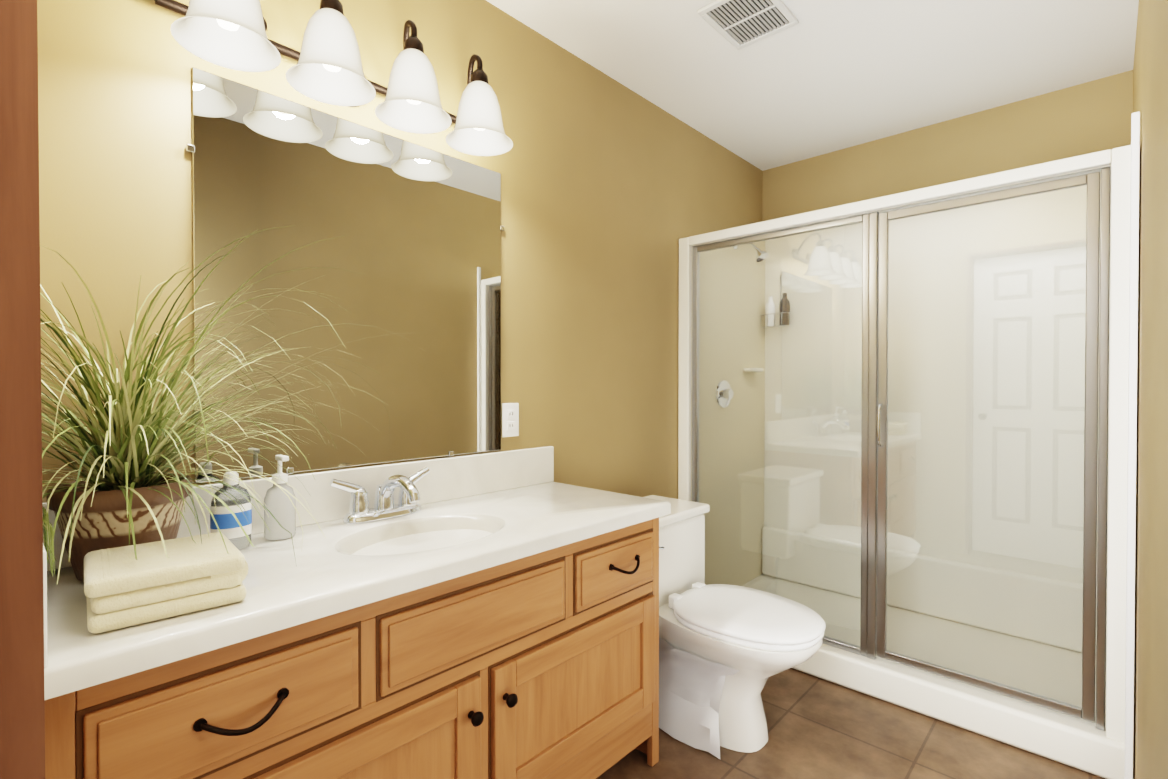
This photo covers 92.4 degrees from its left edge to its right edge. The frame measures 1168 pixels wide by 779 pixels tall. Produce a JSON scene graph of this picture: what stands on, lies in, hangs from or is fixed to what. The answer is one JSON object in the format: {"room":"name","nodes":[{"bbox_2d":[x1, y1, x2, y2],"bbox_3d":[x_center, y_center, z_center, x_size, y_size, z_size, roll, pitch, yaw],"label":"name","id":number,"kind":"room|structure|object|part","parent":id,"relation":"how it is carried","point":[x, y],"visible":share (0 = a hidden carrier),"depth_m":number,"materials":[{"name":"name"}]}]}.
{"room":"bathroom","nodes":[
{"label":"bathroom","id":0,"kind":"room"},
{"bbox_2d":[37,0,762,502],"bbox_3d":[-0.115,-0.068,2.160,0.100,2.440,3.540,1,1,43],"label":"wall","id":1,"kind":"structure","parent":0,"point":[613,192],"depth_m":1.93,"materials":[{"name":"paint"}]},
{"bbox_2d":[42,446,553,570],"bbox_3d":[-0.594,0.279,1.560,0.020,0.131,1.398,1,1,43],"label":"backsplash","id":2,"kind":"structure","parent":1,"relation":"attached to","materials":[{"name":"stone"}]},
{"bbox_2d":[154,0,512,155],"bbox_3d":[-0.547,-0.850,1.423,0.261,0.264,0.901,1,1,43],"label":"sconce","id":3,"kind":"object","parent":1,"relation":"attached to","point":[326,69],"visible":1,"depth_m":1.36,"materials":[{"name":"white glass"}]},
{"bbox_3d":[-0.741,-0.797,1.167,0.194,0.165,0.194,1,1,43],"label":"lamp shade","id":4,"kind":"part","parent":3,"relation":"part of","materials":[{"name":"white glass"}]},
{"bbox_3d":[-0.741,-0.800,1.167,0.054,0.100,0.053,1,1,43],"label":"bulb","id":5,"kind":"part","parent":3,"relation":"part of","materials":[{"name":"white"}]},
{"bbox_3d":[-0.595,-0.799,1.323,0.194,0.165,0.194,1,1,43],"label":"lamp shade","id":6,"kind":"part","parent":3,"relation":"part of","materials":[{"name":"white glass"}]},
{"bbox_3d":[-0.595,-0.802,1.323,0.054,0.100,0.053,1,1,43],"label":"bulb","id":7,"kind":"part","parent":3,"relation":"part of","materials":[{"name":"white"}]},
{"bbox_3d":[-0.449,-0.801,1.479,0.194,0.165,0.194,1,1,43],"label":"lamp shade","id":8,"kind":"part","parent":3,"relation":"part of","materials":[{"name":"white glass"}]},
{"bbox_3d":[-0.449,-0.803,1.479,0.054,0.100,0.053,1,1,43],"label":"bulb","id":9,"kind":"part","parent":3,"relation":"part of","materials":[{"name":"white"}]},
{"bbox_3d":[-0.304,-0.802,1.634,0.194,0.165,0.194,1,1,43],"label":"lamp shade","id":10,"kind":"part","parent":3,"relation":"part of","materials":[{"name":"white glass"}]},
{"bbox_2d":[186,67,503,482],"bbox_3d":[-0.579,-0.258,1.577,0.010,0.937,0.897,1,1,43],"label":"mirror","id":11,"kind":"object","parent":1,"relation":"attached to","point":[415,252],"visible":0.98,"depth_m":1.49,"materials":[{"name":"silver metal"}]},
{"bbox_2d":[502,403,518,436],"bbox_3d":[-0.253,0.105,1.933,0.008,0.116,0.072,1,1,43],"label":"electrical outlet","id":12,"kind":"object","parent":1,"relation":"attached to","point":[510,419],"visible":1,"depth_m":1.93,"materials":[{"name":"white plastic"}]},
{"bbox_2d":[486,0,1138,170],"bbox_3d":[0.497,-1.321,1.575,1.775,0.080,3.540,1,1,43],"label":"ceiling","id":13,"kind":"structure","parent":0,"point":[821,77],"depth_m":2.19,"materials":[{"name":"white paint"}]},
{"bbox_2d":[697,0,798,49],"bbox_3d":[0.565,-1.278,1.922,0.230,0.012,0.290,1,1,43],"label":"ceiling vent","id":14,"kind":"object","parent":13,"relation":"in","point":[739,24],"visible":0.98,"depth_m":1.93,"materials":[{"name":"white plastic"}]},
{"bbox_3d":[0.474,-1.277,1.824,0.230,0.012,0.022,1,1,43],"label":"frame","id":15,"kind":"part","parent":14,"relation":"part of","materials":[{"name":"white plastic"}]},
{"bbox_3d":[0.489,-1.279,1.993,0.022,0.012,0.245,1,1,43],"label":"frame","id":16,"kind":"part","parent":14,"relation":"part of","materials":[{"name":"white plastic"}]},
{"bbox_3d":[0.657,-1.279,2.020,0.230,0.012,0.022,1,1,43],"label":"frame","id":17,"kind":"part","parent":14,"relation":"part of","materials":[{"name":"white plastic"}]},
{"bbox_3d":[0.641,-1.277,1.851,0.022,0.012,0.245,1,1,43],"label":"frame","id":18,"kind":"part","parent":14,"relation":"part of","materials":[{"name":"white plastic"}]},
{"bbox_2d":[597,668,1133,778],"bbox_3d":[0.497,1.198,1.602,1.775,0.080,3.540,1,1,43],"label":"floor","id":19,"kind":"structure","parent":0,"point":[818,728],"depth_m":1.79,"materials":[{"name":"tile"}]},
{"bbox_2d":[42,446,670,778],"bbox_3d":[-0.402,0.677,1.384,0.547,0.963,1.398,1,1,43],"label":"bathroom vanity","id":20,"kind":"object","parent":19,"relation":"on","point":[493,615],"visible":0.98,"depth_m":1.17,"materials":[{"name":"brown wood"}]},
{"bbox_3d":[-0.528,0.513,0.876,0.036,0.035,0.133,1,1,43],"label":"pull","id":21,"kind":"part","parent":20,"relation":"part of","materials":[{"name":"black metal"}]},
{"bbox_3d":[-0.452,0.661,0.992,0.020,0.062,0.524,1,1,43],"label":"door rail","id":22,"kind":"part","parent":20,"relation":"part of","materials":[{"name":"brown wood"}]},
{"bbox_2d":[44,482,670,699],"bbox_3d":[-0.407,0.409,1.386,0.533,0.126,1.398,1,1,43],"label":"countertop","id":23,"kind":"structure","parent":20,"relation":"on","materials":[{"name":"stone"}]},
{"bbox_2d":[84,532,248,632],"bbox_3d":[-0.692,0.309,0.927,0.203,0.081,0.201,-1,1,-42],"label":"towel","id":24,"kind":"object","parent":23,"relation":"on","point":[123,587],"visible":0.98,"depth_m":0.87,"materials":[{"name":"beige fabric"}]},
{"bbox_2d":[210,471,251,549],"bbox_3d":[-0.769,0.263,1.222,0.063,0.167,0.078,1,1,43],"label":"sanitizer bottle","id":25,"kind":"object","parent":23,"relation":"on","point":[230,528],"visible":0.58,"depth_m":1.20,"materials":[{"name":"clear plastic"}]},
{"bbox_2d":[40,225,422,583],"bbox_3d":[-0.619,0.006,1.069,0.634,0.684,0.636,1,1,43],"label":"potted plant","id":26,"kind":"object","parent":23,"relation":"on","point":[125,495],"visible":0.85,"depth_m":0.99,"materials":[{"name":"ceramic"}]},
{"bbox_3d":[-0.877,0.262,1.069,0.214,0.172,0.214,1,1,43],"label":"pot","id":27,"kind":"part","parent":26,"relation":"part of","materials":[{"name":"ceramic"}]},
{"bbox_2d":[264,455,295,539],"bbox_3d":[-0.710,0.249,1.310,0.071,0.192,0.066,1,1,43],"label":"soap pump","id":28,"kind":"object","parent":23,"relation":"on","point":[279,506],"visible":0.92,"depth_m":1.29,"materials":[{"name":"white"}]},
{"bbox_2d":[329,467,429,523],"bbox_3d":[-0.491,0.283,1.468,0.206,0.122,0.282,1,1,43],"label":"faucet","id":29,"kind":"object","parent":23,"relation":"on","point":[407,510],"depth_m":1.47,"materials":[{"name":"silver metal"}]},
{"bbox_3d":[-0.244,0.406,1.236,0.020,0.046,1.304,1,1,43],"label":"rail","id":30,"kind":"part","parent":20,"relation":"part of","materials":[{"name":"brown wood"}]},
{"bbox_3d":[-0.456,0.790,0.997,0.010,0.206,0.534,1,1,43],"label":"door","id":31,"kind":"part","parent":20,"relation":"part of","materials":[{"name":"brown wood"}]},
{"bbox_3d":[-0.244,0.606,1.238,0.020,0.033,1.304,1,1,43],"label":"rail","id":32,"kind":"part","parent":20,"relation":"part of","materials":[{"name":"brown wood"}]},
{"bbox_3d":[-0.230,0.698,1.191,0.033,0.030,0.029,1,1,43],"label":"knob","id":33,"kind":"part","parent":20,"relation":"part of","materials":[{"name":"black metal"}]},
{"bbox_3d":[-0.166,0.697,1.260,0.033,0.030,0.029,1,1,43],"label":"knob","id":34,"kind":"part","parent":20,"relation":"part of","materials":[{"name":"black metal"}]},
{"bbox_3d":[0.002,0.656,1.478,0.020,0.062,0.483,1,1,43],"label":"door rail","id":35,"kind":"part","parent":20,"relation":"part of","materials":[{"name":"brown wood"}]},
{"bbox_3d":[-0.002,0.785,1.483,0.010,0.206,0.493,1,1,43],"label":"door","id":36,"kind":"part","parent":20,"relation":"part of","materials":[{"name":"brown wood"}]},
{"bbox_3d":[0.002,0.914,1.481,0.020,0.062,0.483,1,1,43],"label":"door rail","id":37,"kind":"part","parent":20,"relation":"part of","materials":[{"name":"brown wood"}]},
{"bbox_3d":[-0.244,1.007,1.242,0.020,0.110,1.304,1,1,43],"label":"rail","id":38,"kind":"part","parent":20,"relation":"part of","materials":[{"name":"brown wood"}]},
{"bbox_3d":[0.126,0.498,1.575,0.036,0.035,0.133,1,1,43],"label":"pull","id":39,"kind":"part","parent":20,"relation":"part of","materials":[{"name":"black metal"}]},
{"bbox_2d":[645,495,825,758],"bbox_3d":[0.425,0.802,1.959,0.792,0.702,0.450,1,1,43],"label":"toilet","id":40,"kind":"object","parent":19,"relation":"on","point":[726,651],"visible":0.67,"depth_m":1.83,"materials":[{"name":"white ceramic"}]},
{"bbox_3d":[0.239,0.669,2.132,0.265,0.368,0.430,1,1,43],"label":"tank","id":41,"kind":"part","parent":40,"relation":"part of","materials":[{"name":"white ceramic"}]},
{"bbox_3d":[0.469,0.959,1.920,0.655,0.388,0.390,1,1,43],"label":"bowl","id":42,"kind":"part","parent":40,"relation":"part of","materials":[{"name":"white ceramic"}]},
{"bbox_3d":[0.538,0.755,1.853,0.475,0.018,0.384,1,1,43],"label":"seat","id":43,"kind":"part","parent":40,"relation":"part of","materials":[{"name":"white plastic"}]},
{"bbox_2d":[678,111,1139,778],"bbox_3d":[1.321,0.113,2.471,1.567,2.068,0.920,1,1,43],"label":"shower","id":44,"kind":"object","parent":19,"relation":"on","point":[906,443],"visible":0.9,"depth_m":2.40,"materials":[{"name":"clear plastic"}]},
{"bbox_3d":[0.749,0.024,2.928,0.047,0.150,0.150,1,1,43],"label":"valve plate","id":45,"kind":"part","parent":44,"relation":"part of","materials":[{"name":"silver metal"}]},
{"bbox_2d":[765,296,775,325],"bbox_3d":[1.073,-0.449,3.224,0.056,0.171,0.056,1,1,43],"label":"bottle","id":46,"kind":"object","parent":44,"relation":"on","point":[773,298],"depth_m":3.20,"materials":[{"name":"white plastic"}]},
{"bbox_2d":[779,293,789,324],"bbox_3d":[1.134,-0.454,3.167,0.056,0.181,0.056,1,1,43],"label":"bottle","id":47,"kind":"object","parent":44,"relation":"on","point":[783,295],"depth_m":3.15,"materials":[{"name":"brown plastic"}]},
{"bbox_3d":[1.053,-0.671,2.178,1.448,0.003,0.032,1,1,43],"label":"frame","id":48,"kind":"part","parent":44,"relation":"part of","materials":[{"name":"silver metal"}]},
{"bbox_3d":[1.342,0.178,1.917,0.553,1.618,0.006,1,1,43],"label":"glass door","id":49,"kind":"part","parent":44,"relation":"part of","materials":[{"name":"clear glass"}]},
{"bbox_3d":[1.580,0.182,1.615,0.018,1.948,0.022,1,1,43],"label":"trim","id":50,"kind":"part","parent":44,"relation":"part of","materials":[{"name":"white paint"}]},
{"bbox_2d":[762,70,1132,220],"bbox_3d":[1.672,-0.075,2.845,1.575,2.440,0.100,1,1,43],"label":"wall","id":51,"kind":"structure","parent":0,"point":[1084,118],"depth_m":2.65,"materials":[{"name":"paint"}]},
{"bbox_2d":[1133,0,1167,778],"bbox_3d":[1.109,-0.055,1.016,0.100,2.440,3.540,1,1,43],"label":"wall","id":52,"kind":"structure","parent":0,"point":[1150,104],"depth_m":1.14,"materials":[{"name":"paint"}]},
{"bbox_3d":[-0.830,-0.052,0.735,0.800,2.440,0.120,1,1,43],"label":"wall","id":53,"kind":"structure","parent":0,"visible":0},
{"bbox_2d":[0,0,44,778],"bbox_3d":[-0.532,0.141,0.457,0.018,2.060,0.129,1,1,43],"label":"door frame","id":54,"kind":"structure","parent":53,"relation":"attached to","point":[22,728],"depth_m":0.49,"materials":[{"name":"brown wood"}]}
]}

